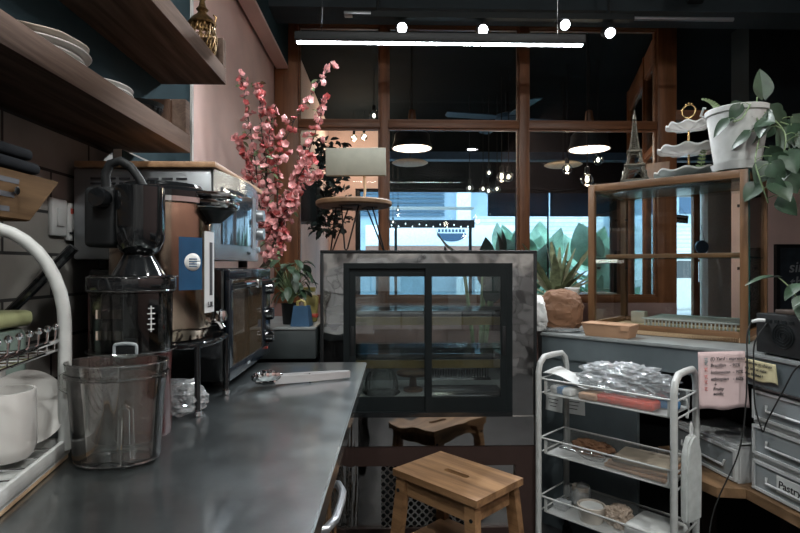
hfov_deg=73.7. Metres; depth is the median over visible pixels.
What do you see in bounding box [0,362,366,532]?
countertop
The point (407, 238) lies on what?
shop sign
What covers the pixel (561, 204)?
blind
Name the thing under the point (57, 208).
wall switch
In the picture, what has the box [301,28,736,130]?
ceiling
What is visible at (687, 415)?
wire hook
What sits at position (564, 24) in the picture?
track spotlight
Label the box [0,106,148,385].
tiled wall
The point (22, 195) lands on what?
caddy
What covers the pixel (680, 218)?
sign
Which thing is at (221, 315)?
tap
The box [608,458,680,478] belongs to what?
paper sheet
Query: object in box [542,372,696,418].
basket
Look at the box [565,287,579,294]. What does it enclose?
paper cup
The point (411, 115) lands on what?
socket
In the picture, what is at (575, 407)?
paper slip
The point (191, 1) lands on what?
trim
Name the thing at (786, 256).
chalkboard
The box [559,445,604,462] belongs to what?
wire whisk
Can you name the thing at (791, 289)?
potted plant
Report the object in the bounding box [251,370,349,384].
tongs
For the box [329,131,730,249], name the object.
wall
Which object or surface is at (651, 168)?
card
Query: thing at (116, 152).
book
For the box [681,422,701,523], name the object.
oven mitt
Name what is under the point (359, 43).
diffuser
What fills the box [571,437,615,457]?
cookies
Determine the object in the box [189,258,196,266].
print
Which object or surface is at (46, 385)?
mug
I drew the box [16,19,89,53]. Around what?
plate
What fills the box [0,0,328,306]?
wall
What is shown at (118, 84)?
plate
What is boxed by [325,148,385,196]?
table lamp
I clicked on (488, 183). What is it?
globe bulb
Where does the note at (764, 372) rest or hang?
attached to the counter at (734, 515)
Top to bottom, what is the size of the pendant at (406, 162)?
0.881 m
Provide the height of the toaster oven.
0.325 m
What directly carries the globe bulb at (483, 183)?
hanging from the ceiling at (444, 77)
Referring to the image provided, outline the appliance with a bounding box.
[751,313,799,358]
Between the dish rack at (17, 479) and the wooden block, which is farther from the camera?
the wooden block
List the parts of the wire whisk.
handle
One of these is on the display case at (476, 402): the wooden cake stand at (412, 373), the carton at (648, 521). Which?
the wooden cake stand at (412, 373)
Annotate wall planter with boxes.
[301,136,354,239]
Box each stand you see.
[172,331,229,416]
[396,368,423,392]
[653,102,711,177]
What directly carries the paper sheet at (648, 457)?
on the paper sheet at (624, 465)
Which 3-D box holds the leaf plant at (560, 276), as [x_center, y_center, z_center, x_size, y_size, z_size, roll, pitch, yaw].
[0.996,0.532,3.477,0.682,1.397,0.630,0,0,-2]
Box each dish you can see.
[134,97,163,108]
[142,103,163,115]
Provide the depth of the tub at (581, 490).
2.25 m
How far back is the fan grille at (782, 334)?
1.83 m
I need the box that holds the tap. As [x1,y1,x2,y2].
[211,309,227,330]
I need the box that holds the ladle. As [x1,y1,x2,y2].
[5,244,78,309]
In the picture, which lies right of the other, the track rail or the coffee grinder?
the track rail
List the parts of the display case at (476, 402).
pull, steel panel, sliding door, rail, edge rail, rail, edge rail, door frame, frame, panel, frame, sliding door, steel panel, pull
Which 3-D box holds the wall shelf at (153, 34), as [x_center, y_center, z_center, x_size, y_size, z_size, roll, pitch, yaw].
[-0.721,-0.762,0.041,0.240,0.160,3.920,0,0,-2]
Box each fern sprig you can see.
[696,150,706,166]
[701,98,719,107]
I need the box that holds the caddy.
[0,167,57,221]
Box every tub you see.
[0,310,31,374]
[569,482,592,506]
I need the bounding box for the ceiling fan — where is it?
[445,92,564,133]
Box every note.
[698,351,749,409]
[745,359,777,384]
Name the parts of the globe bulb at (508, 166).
cord, bulb glass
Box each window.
[274,24,675,302]
[355,189,616,294]
[360,192,690,294]
[627,28,676,314]
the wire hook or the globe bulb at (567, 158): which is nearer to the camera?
the wire hook
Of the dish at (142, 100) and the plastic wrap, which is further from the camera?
the dish at (142, 100)
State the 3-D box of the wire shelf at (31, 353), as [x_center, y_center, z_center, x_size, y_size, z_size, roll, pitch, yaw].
[-0.641,0.123,0.667,0.229,0.038,0.435,0,0,-12]
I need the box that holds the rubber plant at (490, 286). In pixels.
[436,230,506,342]
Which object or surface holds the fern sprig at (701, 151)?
on the cake stand at (688, 149)
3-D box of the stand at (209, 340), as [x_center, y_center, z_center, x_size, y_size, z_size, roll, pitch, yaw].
[-0.542,0.249,1.280,0.235,0.162,0.261,0,0,-2]
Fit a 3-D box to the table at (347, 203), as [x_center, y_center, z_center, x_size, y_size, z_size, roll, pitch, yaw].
[-0.211,-0.184,2.445,0.348,0.232,0.348,0,0,-2]
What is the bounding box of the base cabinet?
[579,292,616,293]
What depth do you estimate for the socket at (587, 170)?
4.53 m
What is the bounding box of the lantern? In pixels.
[188,0,216,54]
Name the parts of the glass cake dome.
plate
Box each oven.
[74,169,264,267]
[89,268,273,385]
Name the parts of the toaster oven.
frame, door glass, door handle, knob, knob, knob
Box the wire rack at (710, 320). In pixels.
[641,314,739,330]
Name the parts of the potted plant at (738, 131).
pot, stem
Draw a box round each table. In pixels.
[316,196,391,249]
[658,446,799,532]
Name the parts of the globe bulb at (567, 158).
bulb glass, cord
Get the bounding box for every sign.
[365,225,514,294]
[677,208,688,223]
[695,226,708,252]
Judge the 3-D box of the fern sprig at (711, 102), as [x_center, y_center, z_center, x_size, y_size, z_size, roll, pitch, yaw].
[1.349,-0.681,2.291,0.113,0.083,0.007,0,0,-2]
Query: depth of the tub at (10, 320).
0.99 m
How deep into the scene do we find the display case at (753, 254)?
2.40 m
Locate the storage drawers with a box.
[752,386,799,511]
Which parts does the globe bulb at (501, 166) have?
cord, bulb glass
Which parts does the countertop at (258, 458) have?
handle, door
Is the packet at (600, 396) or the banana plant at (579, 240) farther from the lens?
the banana plant at (579, 240)
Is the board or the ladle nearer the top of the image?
the board
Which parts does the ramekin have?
lid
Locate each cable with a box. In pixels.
[709,320,751,532]
[753,323,799,432]
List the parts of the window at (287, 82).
rail, rail, rail, rail, rail, rail, rail, rail, rail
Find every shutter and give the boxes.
[475,216,602,294]
[635,223,690,260]
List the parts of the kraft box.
lid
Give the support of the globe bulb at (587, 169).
hanging from the ceiling at (444, 77)
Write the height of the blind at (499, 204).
0.430 m
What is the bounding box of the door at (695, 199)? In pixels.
[617,190,699,315]
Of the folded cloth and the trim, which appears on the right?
the trim
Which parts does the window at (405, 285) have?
louvre panel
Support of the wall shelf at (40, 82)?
attached to the wall at (218, 109)
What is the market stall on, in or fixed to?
on the pavement
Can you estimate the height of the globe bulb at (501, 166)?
1.194 m
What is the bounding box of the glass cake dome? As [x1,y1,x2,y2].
[363,368,399,396]
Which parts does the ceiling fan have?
blade, motor, blade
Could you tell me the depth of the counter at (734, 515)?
2.38 m
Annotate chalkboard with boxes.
[774,244,799,312]
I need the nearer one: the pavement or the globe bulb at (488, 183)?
the globe bulb at (488, 183)
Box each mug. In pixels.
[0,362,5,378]
[0,370,67,442]
[0,384,36,465]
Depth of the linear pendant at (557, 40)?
2.23 m
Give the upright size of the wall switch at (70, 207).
0.099 m
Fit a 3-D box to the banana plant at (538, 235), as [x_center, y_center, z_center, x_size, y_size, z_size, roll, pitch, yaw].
[2.768,0.153,11.012,1.711,2.210,1.399,0,0,-2]
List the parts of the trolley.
handle frame, handle frame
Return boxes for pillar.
[700,192,730,317]
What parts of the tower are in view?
handle, panel, drawer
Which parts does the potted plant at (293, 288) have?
pot, stem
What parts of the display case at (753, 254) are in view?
post, rail, rail, post, rail, shelf glass, rail, rail, rail, post, rail, glass, rail, post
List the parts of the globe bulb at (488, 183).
cord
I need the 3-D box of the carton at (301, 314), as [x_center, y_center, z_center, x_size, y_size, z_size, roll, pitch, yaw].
[-0.412,0.192,2.240,0.080,0.113,0.060,0,0,7]
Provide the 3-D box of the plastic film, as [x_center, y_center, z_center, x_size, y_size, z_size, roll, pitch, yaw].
[1.317,-0.365,2.552,0.580,0.022,0.341,0,0,43]
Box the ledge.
[255,316,319,362]
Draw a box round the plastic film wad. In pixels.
[553,498,571,510]
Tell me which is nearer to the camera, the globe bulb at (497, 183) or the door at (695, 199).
the globe bulb at (497, 183)
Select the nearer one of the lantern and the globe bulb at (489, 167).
the lantern
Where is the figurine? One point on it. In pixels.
(637, 151)
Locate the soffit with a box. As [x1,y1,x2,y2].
[238,0,287,68]
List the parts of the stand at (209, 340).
leg, leg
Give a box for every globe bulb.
[369,105,377,118]
[466,95,472,191]
[479,181,486,192]
[485,102,491,194]
[485,164,492,176]
[493,181,500,192]
[496,67,506,181]
[504,70,513,181]
[562,64,571,173]
[581,33,593,185]
[593,60,603,164]
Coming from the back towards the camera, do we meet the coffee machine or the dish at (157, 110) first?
the dish at (157, 110)
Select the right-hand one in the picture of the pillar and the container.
the pillar
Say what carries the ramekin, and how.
on the trolley
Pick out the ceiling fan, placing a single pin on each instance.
(512, 115)
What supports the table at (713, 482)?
on the floor
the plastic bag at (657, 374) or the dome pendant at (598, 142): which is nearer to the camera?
the plastic bag at (657, 374)
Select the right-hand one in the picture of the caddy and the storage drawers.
the storage drawers
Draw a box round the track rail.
[344,0,733,22]
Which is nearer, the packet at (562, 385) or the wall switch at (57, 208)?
the wall switch at (57, 208)
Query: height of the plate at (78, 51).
0.011 m
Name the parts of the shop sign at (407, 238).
post, panel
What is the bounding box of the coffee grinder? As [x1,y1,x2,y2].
[84,157,177,445]
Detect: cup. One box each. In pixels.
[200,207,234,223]
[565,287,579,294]
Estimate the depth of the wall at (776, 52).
4.51 m
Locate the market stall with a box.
[390,206,474,294]
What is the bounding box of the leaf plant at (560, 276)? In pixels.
[521,242,610,359]
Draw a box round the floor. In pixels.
[542,508,691,532]
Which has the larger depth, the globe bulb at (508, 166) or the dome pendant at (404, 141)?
the globe bulb at (508, 166)
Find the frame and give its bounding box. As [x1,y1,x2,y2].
[547,193,548,278]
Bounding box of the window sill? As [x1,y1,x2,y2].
[273,303,675,361]
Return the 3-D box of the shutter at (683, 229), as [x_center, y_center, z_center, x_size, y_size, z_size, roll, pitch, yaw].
[8.739,-0.020,15.804,3.700,2.500,0.060,0,0,-2]
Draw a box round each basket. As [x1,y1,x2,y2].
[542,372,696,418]
[542,426,681,489]
[542,481,696,532]
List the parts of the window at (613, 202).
rail, rail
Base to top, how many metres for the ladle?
0.377 m
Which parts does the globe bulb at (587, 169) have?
cord, bulb glass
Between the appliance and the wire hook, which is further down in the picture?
the wire hook
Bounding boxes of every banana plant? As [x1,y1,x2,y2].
[492,223,571,293]
[530,221,572,293]
[561,223,640,293]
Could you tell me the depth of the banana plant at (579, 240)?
9.21 m
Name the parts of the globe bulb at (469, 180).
cord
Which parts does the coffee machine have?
lid, gauge panel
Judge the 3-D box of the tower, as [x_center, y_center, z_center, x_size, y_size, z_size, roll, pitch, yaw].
[1.355,0.749,2.205,0.254,0.140,0.360,0,0,-8]
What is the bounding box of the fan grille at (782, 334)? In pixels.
[772,324,793,348]
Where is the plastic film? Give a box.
[614,182,739,197]
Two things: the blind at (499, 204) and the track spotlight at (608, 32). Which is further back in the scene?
the blind at (499, 204)
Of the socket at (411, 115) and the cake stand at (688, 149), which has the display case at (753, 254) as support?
the cake stand at (688, 149)
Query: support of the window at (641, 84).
on the floor
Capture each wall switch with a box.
[48,197,66,235]
[64,203,73,240]
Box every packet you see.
[306,295,318,321]
[550,383,585,395]
[578,389,601,401]
[597,392,660,411]
[657,398,680,409]
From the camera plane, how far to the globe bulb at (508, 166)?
5.63 m
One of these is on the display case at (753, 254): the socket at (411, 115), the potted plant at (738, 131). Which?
the potted plant at (738, 131)
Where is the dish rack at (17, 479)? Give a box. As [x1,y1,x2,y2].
[0,223,71,516]
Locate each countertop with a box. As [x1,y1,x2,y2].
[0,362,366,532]
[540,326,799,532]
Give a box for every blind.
[488,193,547,216]
[550,193,609,216]
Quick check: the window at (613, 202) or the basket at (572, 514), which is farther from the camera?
the window at (613, 202)
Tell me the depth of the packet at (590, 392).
2.11 m
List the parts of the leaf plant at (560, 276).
pot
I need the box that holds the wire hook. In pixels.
[683,398,688,417]
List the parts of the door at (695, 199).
handle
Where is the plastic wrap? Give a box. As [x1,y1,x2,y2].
[171,378,208,417]
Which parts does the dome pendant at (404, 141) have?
lamp shade, cord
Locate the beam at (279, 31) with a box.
[256,0,287,64]
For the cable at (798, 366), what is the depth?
1.89 m
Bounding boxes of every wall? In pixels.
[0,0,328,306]
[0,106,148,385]
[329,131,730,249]
[731,29,799,183]
[731,189,799,317]
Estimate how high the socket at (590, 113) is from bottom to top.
0.140 m
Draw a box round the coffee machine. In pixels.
[109,180,241,341]
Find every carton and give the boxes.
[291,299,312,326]
[624,511,687,532]
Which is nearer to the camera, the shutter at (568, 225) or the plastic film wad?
the plastic film wad
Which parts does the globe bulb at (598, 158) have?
cord, bulb glass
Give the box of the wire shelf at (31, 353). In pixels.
[0,330,58,371]
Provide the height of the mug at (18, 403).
0.105 m
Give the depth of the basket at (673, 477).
2.11 m
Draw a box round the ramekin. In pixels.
[577,498,605,524]
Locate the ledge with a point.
(291, 344)
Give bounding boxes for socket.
[408,109,415,118]
[585,110,593,120]
[585,166,589,172]
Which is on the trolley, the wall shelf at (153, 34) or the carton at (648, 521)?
the carton at (648, 521)
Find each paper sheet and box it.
[543,366,602,389]
[604,462,680,483]
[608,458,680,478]
[611,446,680,472]
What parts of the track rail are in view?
rail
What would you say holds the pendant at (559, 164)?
hanging from the ceiling at (444, 77)
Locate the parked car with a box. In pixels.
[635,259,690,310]
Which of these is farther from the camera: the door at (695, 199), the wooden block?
the door at (695, 199)
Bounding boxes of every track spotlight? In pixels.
[394,20,407,31]
[475,21,488,32]
[555,19,570,30]
[600,23,615,38]
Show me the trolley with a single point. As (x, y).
(572, 514)
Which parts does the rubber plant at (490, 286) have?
stem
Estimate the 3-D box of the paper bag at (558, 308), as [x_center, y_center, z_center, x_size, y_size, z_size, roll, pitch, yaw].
[0.742,0.211,2.639,0.325,0.205,0.185,0,0,18]
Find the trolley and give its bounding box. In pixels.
[535,350,699,532]
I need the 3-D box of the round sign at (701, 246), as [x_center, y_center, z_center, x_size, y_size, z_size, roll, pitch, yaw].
[4.516,-0.409,7.981,0.200,0.434,0.020,0,0,-2]
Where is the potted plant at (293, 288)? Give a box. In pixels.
[262,260,318,324]
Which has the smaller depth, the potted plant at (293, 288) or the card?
the potted plant at (293, 288)
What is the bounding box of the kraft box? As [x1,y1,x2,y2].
[581,321,639,338]
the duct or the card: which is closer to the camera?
the card
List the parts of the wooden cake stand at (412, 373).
plate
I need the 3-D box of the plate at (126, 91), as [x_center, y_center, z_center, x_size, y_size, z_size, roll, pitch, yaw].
[-0.749,-0.421,1.304,0.176,0.011,0.176,0,0,-2]
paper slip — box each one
[546,395,562,412]
[569,399,584,415]
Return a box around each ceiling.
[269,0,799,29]
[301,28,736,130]
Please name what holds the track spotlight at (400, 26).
attached to the track rail
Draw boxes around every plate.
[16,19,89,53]
[34,31,91,66]
[55,45,84,64]
[105,78,133,94]
[118,87,133,97]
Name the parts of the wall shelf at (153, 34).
panel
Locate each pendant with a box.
[295,0,585,47]
[392,46,431,152]
[392,158,427,166]
[544,84,582,168]
[568,43,610,153]
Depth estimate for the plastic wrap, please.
1.22 m
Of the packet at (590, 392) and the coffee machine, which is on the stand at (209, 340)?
the coffee machine
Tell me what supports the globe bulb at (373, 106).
hanging from the ceiling at (444, 77)
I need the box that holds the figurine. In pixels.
[620,110,648,181]
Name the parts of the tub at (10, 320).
lid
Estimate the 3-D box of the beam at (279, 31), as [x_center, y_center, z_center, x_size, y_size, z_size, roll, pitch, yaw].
[-0.812,-1.792,1.004,0.090,0.554,6.050,0,0,-2]
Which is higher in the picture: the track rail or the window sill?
the track rail
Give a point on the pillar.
(715, 208)
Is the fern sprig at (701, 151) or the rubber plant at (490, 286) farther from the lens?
the rubber plant at (490, 286)
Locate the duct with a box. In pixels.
[687,0,703,3]
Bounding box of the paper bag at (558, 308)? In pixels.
[537,289,583,332]
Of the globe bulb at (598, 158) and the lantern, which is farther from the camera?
the globe bulb at (598, 158)
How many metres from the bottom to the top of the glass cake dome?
0.145 m
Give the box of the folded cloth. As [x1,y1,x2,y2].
[0,141,39,174]
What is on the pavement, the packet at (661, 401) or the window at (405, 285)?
the window at (405, 285)
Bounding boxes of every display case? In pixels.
[320,250,536,532]
[588,169,767,343]
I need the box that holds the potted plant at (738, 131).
[700,69,799,215]
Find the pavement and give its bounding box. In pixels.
[677,310,690,314]
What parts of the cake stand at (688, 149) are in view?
plate, plate, plate, ring handle, rod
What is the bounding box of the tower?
[678,417,754,483]
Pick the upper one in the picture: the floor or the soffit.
the soffit
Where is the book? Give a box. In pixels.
[113,149,143,160]
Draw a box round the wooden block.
[631,310,647,322]
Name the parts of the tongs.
arm, arm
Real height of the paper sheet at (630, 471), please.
0.014 m
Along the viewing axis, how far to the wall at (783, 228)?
4.59 m
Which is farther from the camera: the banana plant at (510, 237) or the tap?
the banana plant at (510, 237)
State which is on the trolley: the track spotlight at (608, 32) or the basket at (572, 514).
the basket at (572, 514)
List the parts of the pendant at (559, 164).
lamp shade, cord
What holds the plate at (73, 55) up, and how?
on the plate
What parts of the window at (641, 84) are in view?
rail, rail, rail, rail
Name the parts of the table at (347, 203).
hairpin leg, mounting plate, hairpin leg, mounting plate, hairpin leg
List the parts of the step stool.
leg, leg, seat, leg, leg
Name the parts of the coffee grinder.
hinge knob, handle, spout, motor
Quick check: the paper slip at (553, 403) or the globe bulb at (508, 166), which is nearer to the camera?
the paper slip at (553, 403)
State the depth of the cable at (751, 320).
1.93 m
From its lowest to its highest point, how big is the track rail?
0.580 m
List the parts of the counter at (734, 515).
panel, panel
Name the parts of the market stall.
post, rail, post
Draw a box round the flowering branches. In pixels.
[230,60,338,268]
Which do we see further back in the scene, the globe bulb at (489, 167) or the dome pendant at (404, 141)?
the globe bulb at (489, 167)
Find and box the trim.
[190,0,193,160]
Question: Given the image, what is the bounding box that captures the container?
[58,354,168,469]
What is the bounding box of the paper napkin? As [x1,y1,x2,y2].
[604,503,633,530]
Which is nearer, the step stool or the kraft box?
the step stool
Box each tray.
[0,438,69,511]
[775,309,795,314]
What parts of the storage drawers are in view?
drawer, drawer, drawer, panel, panel, panel, handle, handle, handle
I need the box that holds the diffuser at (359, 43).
[296,41,582,46]
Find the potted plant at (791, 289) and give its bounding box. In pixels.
[746,275,799,320]
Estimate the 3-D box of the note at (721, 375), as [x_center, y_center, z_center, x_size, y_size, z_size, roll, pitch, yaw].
[1.188,0.418,1.954,0.187,0.216,0.010,0,0,1]
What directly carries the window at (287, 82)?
in the wall at (218, 109)
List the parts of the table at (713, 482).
leg, leg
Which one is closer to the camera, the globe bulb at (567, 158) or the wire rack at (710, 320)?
the wire rack at (710, 320)
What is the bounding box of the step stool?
[391,451,523,532]
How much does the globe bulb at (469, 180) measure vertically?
1.170 m
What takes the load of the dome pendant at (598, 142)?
hanging from the ceiling at (444, 77)
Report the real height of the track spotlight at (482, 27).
0.106 m
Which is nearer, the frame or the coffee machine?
the coffee machine
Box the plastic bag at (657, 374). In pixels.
[576,360,682,399]
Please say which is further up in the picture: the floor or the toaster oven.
the toaster oven
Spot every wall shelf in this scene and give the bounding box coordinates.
[0,9,189,152]
[59,0,225,84]
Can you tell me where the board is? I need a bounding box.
[74,161,261,193]
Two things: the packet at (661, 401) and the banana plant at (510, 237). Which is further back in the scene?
the banana plant at (510, 237)
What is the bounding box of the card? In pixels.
[646,161,669,187]
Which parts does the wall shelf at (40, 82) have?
panel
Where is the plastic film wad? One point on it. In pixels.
(562, 507)
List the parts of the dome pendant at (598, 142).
lamp shade, cord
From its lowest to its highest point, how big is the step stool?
0.500 m

